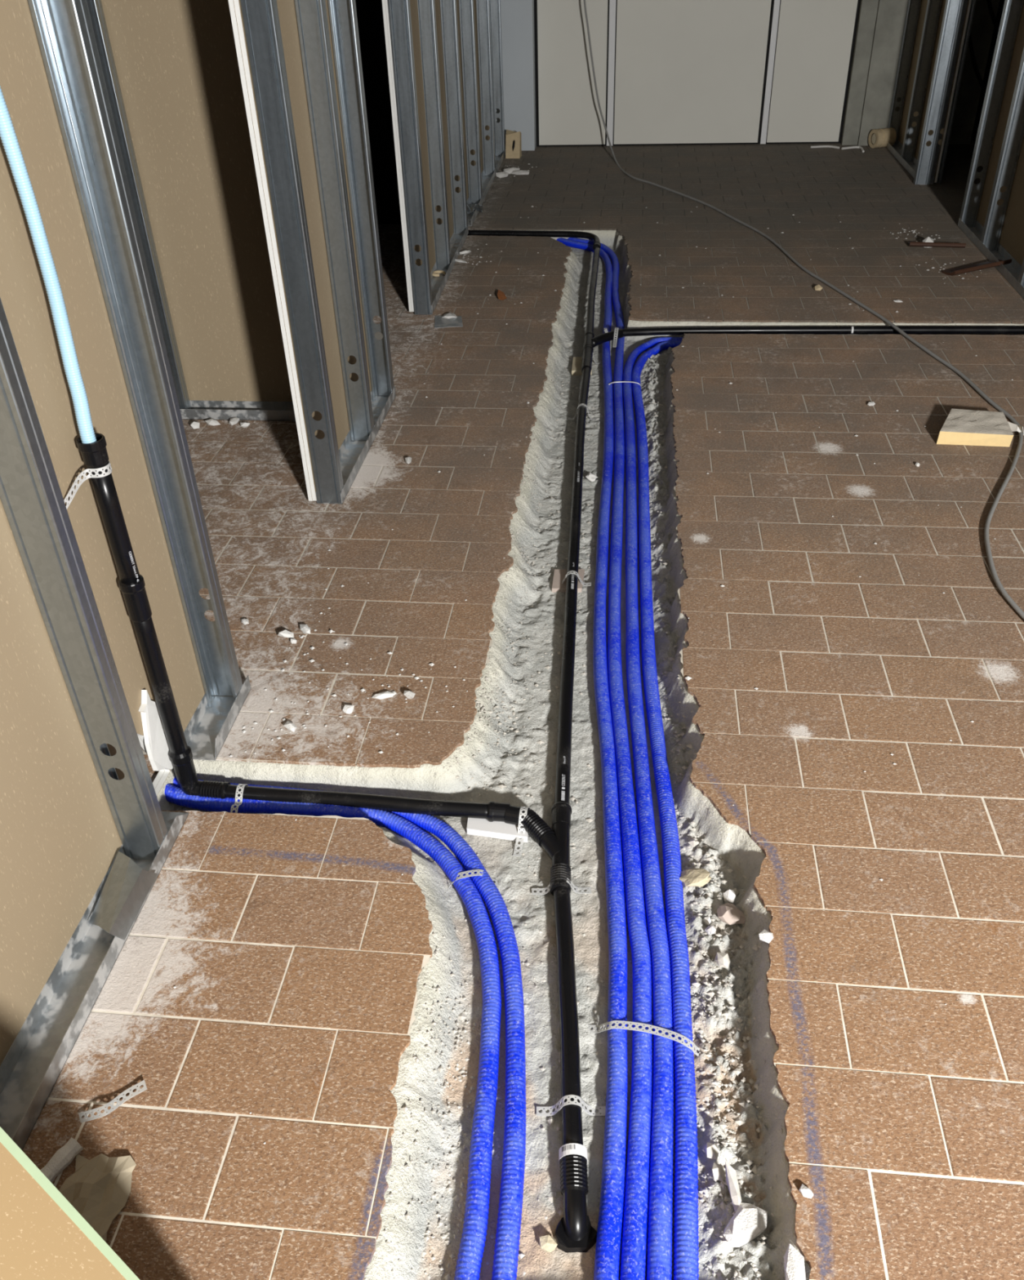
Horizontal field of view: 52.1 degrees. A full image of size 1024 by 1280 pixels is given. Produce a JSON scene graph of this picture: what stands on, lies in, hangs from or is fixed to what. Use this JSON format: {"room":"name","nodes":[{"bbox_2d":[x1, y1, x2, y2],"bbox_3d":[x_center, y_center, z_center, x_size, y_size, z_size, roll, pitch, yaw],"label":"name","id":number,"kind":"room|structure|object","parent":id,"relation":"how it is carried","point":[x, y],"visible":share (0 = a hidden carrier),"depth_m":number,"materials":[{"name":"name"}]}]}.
{"room":"building under construction","nodes":[
{"label":"building under construction","id":0,"kind":"room"},
{"bbox_2d":[86,0,295,421],"bbox_3d":[-1.516,-1.505,2.585,1.580,2.754,1.800,2,36,6],"label":"wall","id":1,"kind":"structure","parent":0,"point":[171,68],"depth_m":3.60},
{"bbox_2d":[0,0,505,1150],"bbox_3d":[-0.612,-1.867,3.043,0.150,2.753,10.150,2,36,6],"label":"wall","id":2,"kind":"structure","parent":0,"point":[78,708],"depth_m":2.06,"materials":[{"name":"paint"}]},
{"bbox_2d":[432,270,445,276],"bbox_3d":[-0.382,-1.894,5.414,0.066,0.016,0.076,27,45,34],"label":"clip","id":3,"kind":"object","parent":2,"relation":"attached to","point":[436,273],"visible":0.98,"depth_m":5.41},
{"bbox_2d":[355,0,401,224],"bbox_3d":[-1.125,-3.846,5.836,1.510,2.750,4.150,2,36,6],"label":"wall","id":4,"kind":"structure","parent":0,"point":[370,18],"depth_m":5.93,"materials":[{"name":"black"}]},
{"bbox_2d":[22,141,1023,1279],"bbox_3d":[0.870,-1.250,4.570,6.371,0.117,8.928,2,36,6],"label":"floor","id":5,"kind":"structure","parent":0,"point":[295,953],"depth_m":2.42,"materials":[{"name":"tile"}]},
{"bbox_2d":[40,1137,82,1182],"bbox_3d":[-0.711,0.819,1.637,0.029,0.030,0.078,18,40,25],"label":"tube","id":6,"kind":"object","parent":5,"relation":"on","point":[63,1157],"visible":0.74,"depth_m":1.64,"materials":[{"name":"white paint"}]},
{"bbox_2d":[0,1127,139,1279],"bbox_3d":[-0.581,1.013,0.781,0.550,0.707,1.399,2,36,6],"label":"sheet","id":7,"kind":"object","parent":5,"relation":"on","point":[43,1237],"visible":1,"depth_m":1.21,"materials":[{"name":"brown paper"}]},
{"bbox_2d":[58,1153,136,1242],"bbox_3d":[-0.643,0.850,1.595,0.109,0.022,0.148,2,36,6],"label":"debris fragment","id":8,"kind":"object","parent":5,"relation":"on","point":[99,1188],"visible":0.64,"depth_m":1.61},
{"bbox_2d":[78,1080,146,1122],"bbox_3d":[-0.654,0.762,1.721,0.109,0.015,0.037,-20,39,-23],"label":"strap","id":9,"kind":"object","parent":5,"relation":"on","point":[142,1082],"visible":1,"depth_m":1.72,"materials":[{"name":"metal"}]},
{"bbox_2d":[88,851,158,940],"bbox_3d":[-0.761,0.496,2.034,0.087,0.045,0.205,2,36,6],"label":"track offcut","id":10,"kind":"object","parent":5,"relation":"on","point":[126,886],"visible":1,"depth_m":2.02,"materials":[{"name":"metal"}]},
{"bbox_2d":[190,421,199,429],"bbox_3d":[-1.190,-0.806,3.933,0.035,0.029,0.026,-19,39,-23],"label":"chip","id":11,"kind":"object","parent":5,"relation":"on","point":[193,424],"visible":1,"depth_m":3.92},
{"bbox_2d":[204,418,220,426],"bbox_3d":[-1.130,-0.820,3.958,0.050,0.027,0.033,-19,39,-22],"label":"chip","id":12,"kind":"object","parent":5,"relation":"on","point":[211,421],"visible":1,"depth_m":3.95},
{"bbox_2d":[228,417,239,425],"bbox_3d":[-1.051,-0.828,3.962,0.034,0.024,0.047,13,38,21],"label":"chip","id":13,"kind":"object","parent":5,"relation":"on","point":[234,420],"visible":1,"depth_m":3.95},
{"bbox_2d":[240,422,249,427],"bbox_3d":[-1.002,-0.810,3.937,0.035,0.027,0.031,-14,37,-16],"label":"chip","id":14,"kind":"object","parent":5,"relation":"on","point":[244,424],"visible":1,"depth_m":3.93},
{"bbox_2d":[241,617,248,624],"bbox_3d":[-0.732,-0.051,2.871,0.028,0.015,0.018,28,45,35],"label":"chip","id":15,"kind":"object","parent":5,"relation":"on","point":[245,621],"visible":1,"depth_m":2.87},
{"bbox_2d":[277,629,293,638],"bbox_3d":[-0.604,-0.017,2.810,0.046,0.025,0.032,2,36,6],"label":"chip","id":16,"kind":"object","parent":5,"relation":"on","point":[285,633],"visible":1,"depth_m":2.80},
{"bbox_2d":[283,720,296,732],"bbox_3d":[-0.527,0.206,2.497,0.035,0.020,0.023,23,42,30],"label":"chip","id":17,"kind":"object","parent":5,"relation":"on","point":[290,726],"visible":1,"depth_m":2.49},
{"bbox_2d":[289,638,296,644],"bbox_3d":[-0.581,0.003,2.787,0.018,0.015,0.019,2,36,6],"label":"chip","id":18,"kind":"object","parent":5,"relation":"on","point":[292,641],"visible":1,"depth_m":2.78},
{"bbox_2d":[299,624,310,633],"bbox_3d":[-0.558,-0.030,2.827,0.045,0.017,0.022,28,45,35],"label":"chip","id":19,"kind":"object","parent":5,"relation":"on","point":[304,628],"visible":1,"depth_m":2.82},
{"bbox_2d":[164,783,501,1279],"bbox_3d":[-0.261,0.594,2.055,0.487,0.074,1.398,-22,40,-25],"label":"conduit","id":20,"kind":"object","parent":5,"relation":"on","point":[472,1245],"visible":0.89,"depth_m":1.97,"materials":[{"name":"blue plastic"}]},
{"bbox_2d":[447,869,497,888],"bbox_3d":[-0.083,0.501,2.202,0.106,0.038,0.025,-5,36,-4],"label":"strap","id":21,"kind":"object","parent":20,"relation":"attached to","point":[477,873],"visible":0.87,"depth_m":2.19,"materials":[{"name":"metal"}]},
{"bbox_2d":[342,705,354,714],"bbox_3d":[-0.397,0.168,2.548,0.023,0.015,0.027,23,42,30],"label":"chip","id":22,"kind":"object","parent":5,"relation":"on","point":[348,709],"visible":1,"depth_m":2.54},
{"bbox_2d":[173,775,525,1279],"bbox_3d":[-0.236,0.579,2.080,0.507,0.068,1.472,-23,41,-27],"label":"conduit","id":23,"kind":"object","parent":5,"relation":"on","point":[506,1250],"visible":0.66,"depth_m":1.86,"materials":[{"name":"blue plastic"}]},
{"bbox_2d":[371,691,394,699],"bbox_3d":[-0.319,0.136,2.588,0.058,0.011,0.017,-10,36,-11],"label":"chip","id":24,"kind":"object","parent":5,"relation":"on","point":[384,695],"visible":1,"depth_m":2.58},
{"bbox_2d":[404,456,411,463],"bbox_3d":[-0.362,-0.626,3.647,0.024,0.019,0.055,0,36,2],"label":"chip","id":25,"kind":"object","parent":5,"relation":"on","point":[408,460],"visible":1,"depth_m":3.64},
{"bbox_2d":[403,690,414,698],"bbox_3d":[-0.253,0.136,2.580,0.033,0.026,0.022,17,40,25],"label":"chip","id":26,"kind":"object","parent":5,"relation":"on","point":[408,694],"visible":1,"depth_m":2.57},
{"bbox_2d":[434,315,462,328],"bbox_3d":[-0.293,-1.473,4.839,0.130,0.001,0.168,-4,36,-2],"label":"steel offcut","id":27,"kind":"object","parent":5,"relation":"on","point":[439,322],"visible":1,"depth_m":4.82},
{"bbox_2d":[441,312,457,318],"bbox_3d":[-0.298,-1.512,4.881,0.074,0.022,0.086,-23,41,-27],"label":"chip","id":28,"kind":"object","parent":5,"relation":"on","point":[450,315],"visible":1,"depth_m":4.86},
{"bbox_2d":[454,258,466,262],"bbox_3d":[-0.278,-2.025,5.602,0.092,0.019,0.038,19,41,27],"label":"chip","id":29,"kind":"object","parent":5,"relation":"on","point":[459,260],"visible":0.94,"depth_m":5.59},
{"bbox_2d":[458,250,471,254],"bbox_3d":[-0.256,-2.117,5.724,0.060,0.030,0.056,2,36,6],"label":"chip","id":30,"kind":"object","parent":5,"relation":"on","point":[464,252],"visible":1,"depth_m":5.71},
{"bbox_2d":[466,203,482,212],"bbox_3d":[-0.231,-2.658,6.426,0.107,0.056,0.127,2,36,6],"label":"crumpled steel","id":31,"kind":"object","parent":5,"relation":"on","point":[479,207],"visible":0.89,"depth_m":6.41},
{"bbox_2d":[466,817,528,842],"bbox_3d":[-0.031,0.415,2.335,0.143,0.018,0.065,4,36,8],"label":"block","id":32,"kind":"object","parent":5,"relation":"on","point":[479,827],"visible":0.57,"depth_m":2.32,"materials":[{"name":"white plastic"}]},
{"bbox_2d":[225,784,488,818],"bbox_3d":[-0.356,0.364,2.360,0.654,0.054,0.037,2,36,6],"label":"drain pipe","id":33,"kind":"object","parent":32,"relation":"on","point":[387,803],"visible":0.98,"depth_m":2.34,"materials":[{"name":"black plastic"}]},
{"bbox_2d":[178,777,230,799],"bbox_3d":[-0.701,0.326,2.377,0.110,0.089,0.045,2,36,6],"label":"fitting","id":34,"kind":"object","parent":33,"relation":"attached to","point":[208,788],"visible":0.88,"depth_m":2.37,"materials":[{"name":"black plastic"}]},
{"bbox_2d":[75,432,196,784],"bbox_3d":[-0.748,-0.026,2.131,0.049,0.831,0.049,2,36,6],"label":"riser pipe","id":35,"kind":"object","parent":34,"relation":"attached to","point":[131,584],"visible":0.99,"depth_m":2.08,"materials":[{"name":"black plastic"}]},
{"bbox_2d":[0,85,97,443],"bbox_3d":[-0.769,-0.604,1.725,0.026,0.806,0.050,2,36,6],"label":"conduit","id":36,"kind":"object","parent":35,"relation":"in","point":[10,142],"visible":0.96,"depth_m":1.73,"materials":[{"name":"blue plastic"}]},
{"bbox_2d":[63,460,111,509],"bbox_3d":[-0.771,-0.280,1.904,0.020,0.052,0.117,22,42,30],"label":"strap","id":37,"kind":"object","parent":35,"relation":"attached to","point":[108,466],"visible":0.98,"depth_m":1.90,"materials":[{"name":"metal"}]},
{"bbox_2d":[75,432,108,467],"bbox_3d":[-0.760,-0.344,1.904,0.049,0.049,0.049,2,36,6],"label":"socket","id":38,"kind":"object","parent":35,"relation":"attached to","point":[95,455],"depth_m":1.89,"materials":[{"name":"black plastic"}]},
{"bbox_2d":[168,745,196,784],"bbox_3d":[-0.737,0.277,2.348,0.049,0.085,0.048,2,36,6],"label":"socket","id":39,"kind":"object","parent":35,"relation":"attached to","point":[181,759],"depth_m":2.33,"materials":[{"name":"black plastic"}]},
{"bbox_2d":[198,780,230,799],"bbox_3d":[-0.678,0.344,2.388,0.066,0.046,0.045,2,36,6],"label":"socket","id":40,"kind":"object","parent":34,"relation":"attached to","point":[208,788],"depth_m":2.37,"materials":[{"name":"black plastic"}]},
{"bbox_2d":[230,783,248,813],"bbox_3d":[-0.616,0.357,2.363,0.019,0.034,0.091,2,36,6],"label":"strap","id":41,"kind":"object","parent":33,"relation":"attached to","point":[238,787],"visible":0.91,"depth_m":2.36,"materials":[{"name":"metal"}]},
{"bbox_2d":[497,289,506,300],"bbox_3d":[-0.052,-1.676,5.095,0.046,0.023,0.156,-8,36,-9],"label":"shard","id":42,"kind":"object","parent":5,"relation":"on","point":[500,295],"visible":1,"depth_m":5.08},
{"bbox_2d":[495,172,508,177],"bbox_3d":[-0.069,-3.210,7.227,0.090,0.033,0.062,2,36,6],"label":"chip","id":43,"kind":"object","parent":5,"relation":"on","point":[500,175],"visible":1,"depth_m":7.22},
{"bbox_2d":[502,167,519,173],"bbox_3d":[-0.005,-3.281,7.328,0.130,0.038,0.044,-15,38,-17],"label":"chip","id":44,"kind":"object","parent":5,"relation":"on","point":[509,170],"visible":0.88,"depth_m":7.31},
{"bbox_2d":[505,129,521,158],"bbox_3d":[0.010,-3.645,7.699,0.112,0.182,0.116,2,36,6],"label":"wood block","id":45,"kind":"object","parent":5,"relation":"on","point":[513,139],"visible":1,"depth_m":7.67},
{"bbox_2d":[509,169,528,174],"bbox_3d":[0.049,-3.252,7.289,0.147,0.030,0.058,2,36,6],"label":"chip","id":46,"kind":"object","parent":5,"relation":"on","point":[521,171],"visible":1,"depth_m":7.27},
{"bbox_2d":[467,230,600,249],"bbox_3d":[0.114,-2.338,6.075,0.908,0.052,0.216,13,38,20],"label":"drain pipe","id":47,"kind":"object","parent":5,"relation":"on","point":[590,236],"visible":0.88,"depth_m":6.07,"materials":[{"name":"black plastic"}]},
{"bbox_2d":[592,241,600,249],"bbox_3d":[0.475,-2.204,5.875,0.045,0.045,0.060,2,36,6],"label":"socket","id":48,"kind":"object","parent":47,"relation":"attached to","point":[596,244],"depth_m":5.85,"materials":[{"name":"black plastic"}]},
{"bbox_2d":[538,1235,557,1252],"bbox_3d":[0.056,0.931,1.614,0.029,0.016,0.024,2,36,6],"label":"shard","id":49,"kind":"object","parent":5,"relation":"on","point":[547,1243],"visible":1,"depth_m":1.61},
{"bbox_2d":[540,801,571,895],"bbox_3d":[0.071,0.445,2.261,0.115,0.055,0.240,0,36,3],"label":"fitting","id":50,"kind":"object","parent":5,"relation":"on","point":[557,846],"visible":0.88,"depth_m":2.25,"materials":[{"name":"black plastic"}]},
{"bbox_2d":[487,800,554,847],"bbox_3d":[0.020,0.399,2.315,0.169,0.055,0.069,19,41,27],"label":"fitting","id":51,"kind":"object","parent":50,"relation":"attached to","point":[532,823],"visible":0.93,"depth_m":2.31,"materials":[{"name":"black plastic"}]},
{"bbox_2d":[487,800,510,822],"bbox_3d":[-0.030,0.383,2.333,0.050,0.046,0.045,2,36,6],"label":"socket","id":52,"kind":"object","parent":51,"relation":"attached to","point":[496,811],"depth_m":2.31,"materials":[{"name":"black plastic"}]},
{"bbox_2d":[512,806,529,856],"bbox_3d":[0.021,0.413,2.301,0.018,0.058,0.114,5,36,11],"label":"strap","id":53,"kind":"object","parent":51,"relation":"attached to","point":[520,846],"visible":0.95,"depth_m":2.30,"materials":[{"name":"metal"}]},
{"bbox_2d":[551,801,571,829],"bbox_3d":[0.109,0.396,2.334,0.047,0.047,0.062,2,36,6],"label":"socket","id":54,"kind":"object","parent":50,"relation":"attached to","point":[561,811],"depth_m":2.32,"materials":[{"name":"black plastic"}]},
{"bbox_2d":[553,885,582,1145],"bbox_3d":[0.103,0.665,1.962,0.038,0.037,0.609,-1,36,1],"label":"drain pipe","id":55,"kind":"object","parent":5,"relation":"on","point":[571,1114],"visible":0.94,"depth_m":1.91,"materials":[{"name":"black plastic"}]},
{"bbox_2d":[531,878,591,894],"bbox_3d":[0.103,0.509,2.179,0.124,0.040,0.016,-1,36,1],"label":"strap","id":56,"kind":"object","parent":55,"relation":"attached to","point":[573,886],"visible":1,"depth_m":2.19,"materials":[{"name":"metal"}]},
{"bbox_2d":[536,1094,605,1115],"bbox_3d":[0.101,0.793,1.784,0.120,0.038,0.016,-1,36,2],"label":"strap","id":57,"kind":"object","parent":55,"relation":"attached to","point":[602,1110],"visible":0.99,"depth_m":1.79,"materials":[{"name":"metal"}]},
{"bbox_2d":[551,568,584,592],"bbox_3d":[0.170,-0.179,3.159,0.092,0.014,0.114,2,36,6],"label":"block","id":58,"kind":"object","parent":5,"relation":"on","point":[559,575],"visible":0.71,"depth_m":3.15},
{"bbox_2d":[554,343,593,804],"bbox_3d":[0.222,-0.446,3.471,0.053,0.072,2.839,1,36,5],"label":"drain pipe","id":59,"kind":"object","parent":5,"relation":"on","point":[562,777],"visible":0.99,"depth_m":2.96,"materials":[{"name":"black plastic"}]},
{"bbox_2d":[561,570,591,586],"bbox_3d":[0.180,-0.184,3.126,0.112,0.044,0.016,1,36,5],"label":"strap","id":60,"kind":"object","parent":59,"relation":"attached to","point":[570,571],"visible":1,"depth_m":3.13,"materials":[{"name":"metal"}]},
{"bbox_2d":[568,403,596,420],"bbox_3d":[0.276,-0.894,4.104,0.112,0.063,0.016,1,36,5],"label":"strap","id":61,"kind":"object","parent":59,"relation":"attached to","point":[579,405],"visible":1,"depth_m":4.11,"materials":[{"name":"metal"}]},
{"bbox_2d":[581,343,593,372],"bbox_3d":[0.323,-1.208,4.508,0.046,0.046,0.257,2,36,6],"label":"socket","id":62,"kind":"object","parent":59,"relation":"attached to","point":[588,352],"depth_m":4.47,"materials":[{"name":"black plastic"}]},
{"bbox_2d":[582,328,623,351],"bbox_3d":[0.409,-1.330,4.672,0.179,0.046,0.242,2,36,6],"label":"fitting","id":63,"kind":"object","parent":59,"relation":"attached to","point":[589,338],"visible":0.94,"depth_m":4.69,"materials":[{"name":"black plastic"}]},
{"bbox_2d":[591,328,623,346],"bbox_3d":[0.421,-1.356,4.707,0.189,0.043,0.049,-25,42,-29],"label":"socket","id":64,"kind":"object","parent":63,"relation":"attached to","point":[607,336],"depth_m":4.69,"materials":[{"name":"black plastic"}]},
{"bbox_2d":[622,325,1023,336],"bbox_3d":[1.415,-1.369,4.654,1.891,0.051,0.043,2,36,5],"label":"drain pipe","id":65,"kind":"object","parent":63,"relation":"attached to","point":[884,329],"visible":0.94,"depth_m":4.63,"materials":[{"name":"black plastic"}]},
{"bbox_2d":[612,327,618,346],"bbox_3d":[0.465,-1.359,4.694,0.018,0.046,0.143,4,36,8],"label":"strap","id":66,"kind":"object","parent":65,"relation":"attached to","point":[615,328],"visible":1,"depth_m":4.70,"materials":[{"name":"metal"}]},
{"bbox_2d":[553,1142,596,1253],"bbox_3d":[0.106,0.898,1.671,0.075,0.084,0.154,2,36,6],"label":"fitting","id":67,"kind":"object","parent":5,"relation":"on","point":[574,1233],"visible":1,"depth_m":1.64,"materials":[{"name":"black plastic"}]},
{"bbox_2d":[560,1154,588,1195],"bbox_3d":[0.100,0.861,1.691,0.045,0.045,0.072,-1,36,2],"label":"socket","id":68,"kind":"object","parent":67,"relation":"attached to","point":[573,1167],"depth_m":1.67,"materials":[{"name":"black plastic"}]},
{"bbox_2d":[571,356,591,375],"bbox_3d":[0.306,-1.193,4.559,0.088,0.022,0.169,2,36,6],"label":"block","id":69,"kind":"object","parent":5,"relation":"on","point":[577,362],"visible":0.64,"depth_m":4.52,"materials":[{"name":"beige stone"}]},
{"bbox_2d":[381,291,783,1279],"bbox_3d":[0.264,-0.412,3.433,0.722,0.111,4.901,1,36,4],"label":"crumbs","id":70,"kind":"object","parent":5,"relation":"on","point":[693,842],"visible":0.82,"depth_m":1.91,"materials":[{"name":"concrete"}]},
{"bbox_2d":[585,472,597,481],"bbox_3d":[0.281,-0.575,3.699,0.044,0.027,0.049,2,36,6],"label":"lump","id":71,"kind":"object","parent":5,"relation":"on","point":[590,477],"visible":1,"depth_m":3.69,"materials":[{"name":"white paint"}]},
{"bbox_2d":[556,237,627,1279],"bbox_3d":[0.318,-0.729,3.891,0.616,0.052,5.921,-3,36,-1],"label":"conduit","id":72,"kind":"object","parent":5,"relation":"on","point":[608,1239],"visible":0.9,"depth_m":2.13,"materials":[{"name":"blue plastic"}]},
{"bbox_2d":[585,247,599,333],"bbox_3d":[0.407,-1.760,5.265,0.040,0.042,1.378,2,36,5],"label":"drain pipe","id":73,"kind":"object","parent":5,"relation":"on","point":[591,298],"visible":0.94,"depth_m":5.20,"materials":[{"name":"black plastic"}]},
{"bbox_2d":[173,163,1013,1144],"bbox_3d":[0.911,-1.239,4.444,2.714,0.009,7.380,2,36,6],"label":"crumbs","id":74,"kind":"object","parent":5,"relation":"on","point":[687,677],"visible":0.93,"depth_m":2.69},
{"bbox_2d":[567,237,652,1279],"bbox_3d":[0.356,-0.738,3.902,0.657,0.052,5.949,-3,36,-1],"label":"conduit","id":75,"kind":"object","parent":5,"relation":"on","point":[633,1262],"visible":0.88,"depth_m":2.13,"materials":[{"name":"blue plastic"}]},
{"bbox_2d":[578,1020,716,1061],"bbox_3d":[0.240,0.714,1.887,0.259,0.038,0.026,8,37,13],"label":"strap","id":76,"kind":"object","parent":5,"relation":"on","point":[605,1024],"visible":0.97,"depth_m":1.88,"materials":[{"name":"metal"}]},
{"bbox_2d":[622,337,682,1279],"bbox_3d":[1.261,-0.149,3.041,1.934,0.042,4.080,2,36,6],"label":"conduit","id":77,"kind":"object","parent":5,"relation":"on","point":[659,1262],"visible":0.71,"depth_m":2.10,"materials":[{"name":"blue plastic"}]},
{"bbox_2d":[631,340,698,1279],"bbox_3d":[1.276,-0.137,3.023,1.898,0.042,4.032,2,36,6],"label":"conduit","id":78,"kind":"object","parent":5,"relation":"on","point":[686,1264],"visible":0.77,"depth_m":2.10,"materials":[{"name":"blue plastic"}]},
{"bbox_2d":[608,381,640,386],"bbox_3d":[0.465,-1.056,4.332,0.138,0.023,0.023,-3,36,-1],"label":"tie","id":79,"kind":"object","parent":78,"relation":"attached to","point":[615,381],"visible":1,"depth_m":4.33,"materials":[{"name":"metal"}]},
{"bbox_2d":[679,867,711,886],"bbox_3d":[0.374,0.489,2.165,0.054,0.037,0.067,-19,39,-22],"label":"shard","id":80,"kind":"object","parent":5,"relation":"on","point":[695,877],"visible":0.99,"depth_m":2.15},
{"bbox_2d":[702,916,711,925],"bbox_3d":[0.394,0.567,2.110,0.016,0.018,0.020,-27,43,-31],"label":"lump","id":81,"kind":"object","parent":5,"relation":"on","point":[707,921],"visible":1,"depth_m":2.10,"materials":[{"name":"white concrete"}]},
{"bbox_2d":[704,925,715,934],"bbox_3d":[0.394,0.573,2.070,0.020,0.023,0.019,-15,38,-18],"label":"lump","id":82,"kind":"object","parent":5,"relation":"on","point":[710,930],"visible":1,"depth_m":2.06,"materials":[{"name":"white concrete"}]},
{"bbox_2d":[704,1142,719,1159],"bbox_3d":[0.326,0.832,1.708,0.023,0.022,0.025,2,36,6],"label":"lump","id":83,"kind":"object","parent":5,"relation":"on","point":[712,1151],"visible":1,"depth_m":1.70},
{"bbox_2d":[711,1162,724,1181],"bbox_3d":[0.331,0.854,1.682,0.021,0.021,0.024,2,36,6],"label":"lump","id":84,"kind":"object","parent":5,"relation":"on","point":[718,1173],"visible":1,"depth_m":1.68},
{"bbox_2d":[714,952,729,968],"bbox_3d":[0.404,0.615,2.008,0.030,0.025,0.027,2,36,6],"label":"lump","id":85,"kind":"object","parent":5,"relation":"on","point":[722,959],"visible":1,"depth_m":2.00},
{"bbox_2d":[723,888,735,902],"bbox_3d":[0.446,0.524,2.148,0.027,0.027,0.025,19,41,27],"label":"lump","id":86,"kind":"object","parent":5,"relation":"on","point":[729,895],"visible":1,"depth_m":2.14,"materials":[{"name":"white paint"}]},
{"bbox_2d":[716,902,745,924],"bbox_3d":[0.440,0.547,2.102,0.057,0.035,0.051,2,36,6],"label":"lump","id":87,"kind":"object","parent":5,"relation":"on","point":[730,914],"visible":1,"depth_m":2.09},
{"bbox_2d":[724,1160,742,1212],"bbox_3d":[0.350,0.870,1.636,0.017,0.050,0.091,-6,36,-5],"label":"shard","id":88,"kind":"object","parent":5,"relation":"on","point":[731,1174],"visible":0.81,"depth_m":1.64},
{"bbox_2d":[723,1202,767,1247],"bbox_3d":[0.357,0.892,1.606,0.081,0.030,0.048,-19,39,-22],"label":"lump","id":89,"kind":"object","parent":5,"relation":"on","point":[748,1221],"visible":1,"depth_m":1.59,"materials":[{"name":"white concrete"}]},
{"bbox_2d":[758,928,773,943],"bbox_3d":[0.477,0.555,1.964,0.030,0.018,0.024,2,36,6],"label":"shard","id":90,"kind":"object","parent":5,"relation":"on","point":[765,935],"visible":1,"depth_m":1.96,"materials":[{"name":"white concrete"}]},
{"bbox_2d":[783,1243,805,1279],"bbox_3d":[0.404,0.900,1.495,0.028,0.020,0.068,2,36,6],"label":"shard","id":91,"kind":"object","parent":5,"relation":"on","point":[793,1261],"visible":1,"depth_m":1.50,"materials":[{"name":"white concrete"}]},
{"bbox_2d":[583,0,1023,619],"bbox_3d":[1.244,-2.301,4.872,0.646,1.234,6.450,-6,36,-5],"label":"power cable","id":92,"kind":"object","parent":5,"relation":"on","point":[990,562],"visible":1,"depth_m":4.26,"materials":[{"name":"rubber"}]},
{"bbox_2d":[798,1184,813,1198],"bbox_3d":[0.443,0.832,1.577,0.022,0.017,0.015,20,41,28],"label":"chip","id":93,"kind":"object","parent":5,"relation":"on","point":[806,1192],"visible":1,"depth_m":1.57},
{"bbox_2d":[813,284,822,290],"bbox_3d":[1.472,-1.696,5.040,0.033,0.028,0.051,-3,36,-1],"label":"chip","id":94,"kind":"object","parent":5,"relation":"on","point":[818,287],"visible":1,"depth_m":5.03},
{"bbox_2d":[810,145,839,148],"bbox_3d":[2.300,-3.622,7.697,0.208,0.016,0.054,8,37,14],"label":"strip offcut","id":95,"kind":"object","parent":5,"relation":"on","point":[816,146],"visible":1,"depth_m":7.70,"materials":[{"name":"white paint"}]},
{"bbox_2d":[840,146,864,152],"bbox_3d":[2.469,-3.557,7.594,0.148,0.016,0.162,2,36,6],"label":"strip offcut","id":96,"kind":"object","parent":5,"relation":"on","point":[850,147],"visible":1,"depth_m":7.63,"materials":[{"name":"white paint"}]},
{"bbox_2d":[868,127,896,148],"bbox_3d":[2.694,-3.653,7.624,0.148,0.124,0.123,-12,37,-13],"label":"pipe sleeve","id":97,"kind":"object","parent":5,"relation":"on","point":[877,138],"visible":0.97,"depth_m":7.58,"materials":[{"name":"plastic"}]},
{"bbox_2d":[922,236,933,247],"bbox_3d":[2.206,-2.101,5.552,0.062,0.071,0.042,11,38,18],"label":"chip","id":98,"kind":"object","parent":5,"relation":"on","point":[927,239],"visible":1,"depth_m":5.53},
{"bbox_2d":[907,241,965,248],"bbox_3d":[2.254,-2.105,5.563,0.280,0.032,0.095,6,36,11],"label":"strip","id":99,"kind":"object","parent":5,"relation":"on","point":[909,243],"depth_m":5.53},
{"bbox_2d":[936,408,1013,446],"bbox_3d":[1.613,-0.752,3.687,0.242,0.057,0.208,5,36,10],"label":"foam block","id":100,"kind":"object","parent":5,"relation":"on","point":[961,427],"visible":1,"depth_m":3.62,"materials":[{"name":"plastic"}]},
{"bbox_2d":[968,128,982,168],"bbox_3d":[3.305,-3.295,6.929,0.492,0.413,0.516,2,36,6],"label":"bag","id":101,"kind":"object","parent":5,"relation":"on","point":[975,133],"visible":0.04,"depth_m":7.01,"materials":[{"name":"black plastic"}]},
{"bbox_2d":[942,258,1011,275],"bbox_3d":[2.304,-1.854,5.193,0.325,0.052,0.095,-12,37,-13],"label":"strip","id":102,"kind":"object","parent":5,"relation":"on","point":[983,265],"depth_m":5.17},
{"bbox_2d":[1007,421,1023,435],"bbox_3d":[1.766,-0.749,3.674,0.027,0.043,0.095,-10,36,-11],"label":"paper scrap","id":103,"kind":"object","parent":5,"relation":"on","point":[1013,427],"visible":0.79,"depth_m":3.67,"materials":[{"name":"paper"}]},
{"bbox_2d":[495,0,1004,151],"bbox_3d":[2.018,-4.887,6.997,4.800,2.900,0.242,2,36,6],"label":"wall","id":104,"kind":"structure","parent":0,"point":[667,72],"depth_m":7.59,"materials":[{"name":"paint"}]},
{"bbox_2d":[885,0,1023,298],"bbox_3d":[3.301,-3.462,5.067,1.746,2.754,4.900,2,36,6],"label":"wall","id":105,"kind":"structure","parent":0,"point":[935,36],"depth_m":5.79,"materials":[{"name":"metal"}]},
{"bbox_2d":[968,33,986,95],"bbox_3d":[2.926,-3.842,6.625,0.024,0.601,1.249,2,36,6],"label":"hanging cable","id":106,"kind":"object","parent":105,"relation":"hanging from","point":[980,80],"visible":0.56,"depth_m":6.58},
{"bbox_2d":[986,0,999,35],"bbox_3d":[2.968,-3.864,6.438,0.024,0.385,0.828,2,36,6],"label":"hanging cable","id":107,"kind":"object","parent":105,"relation":"hanging from","point":[988,2],"visible":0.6,"depth_m":6.46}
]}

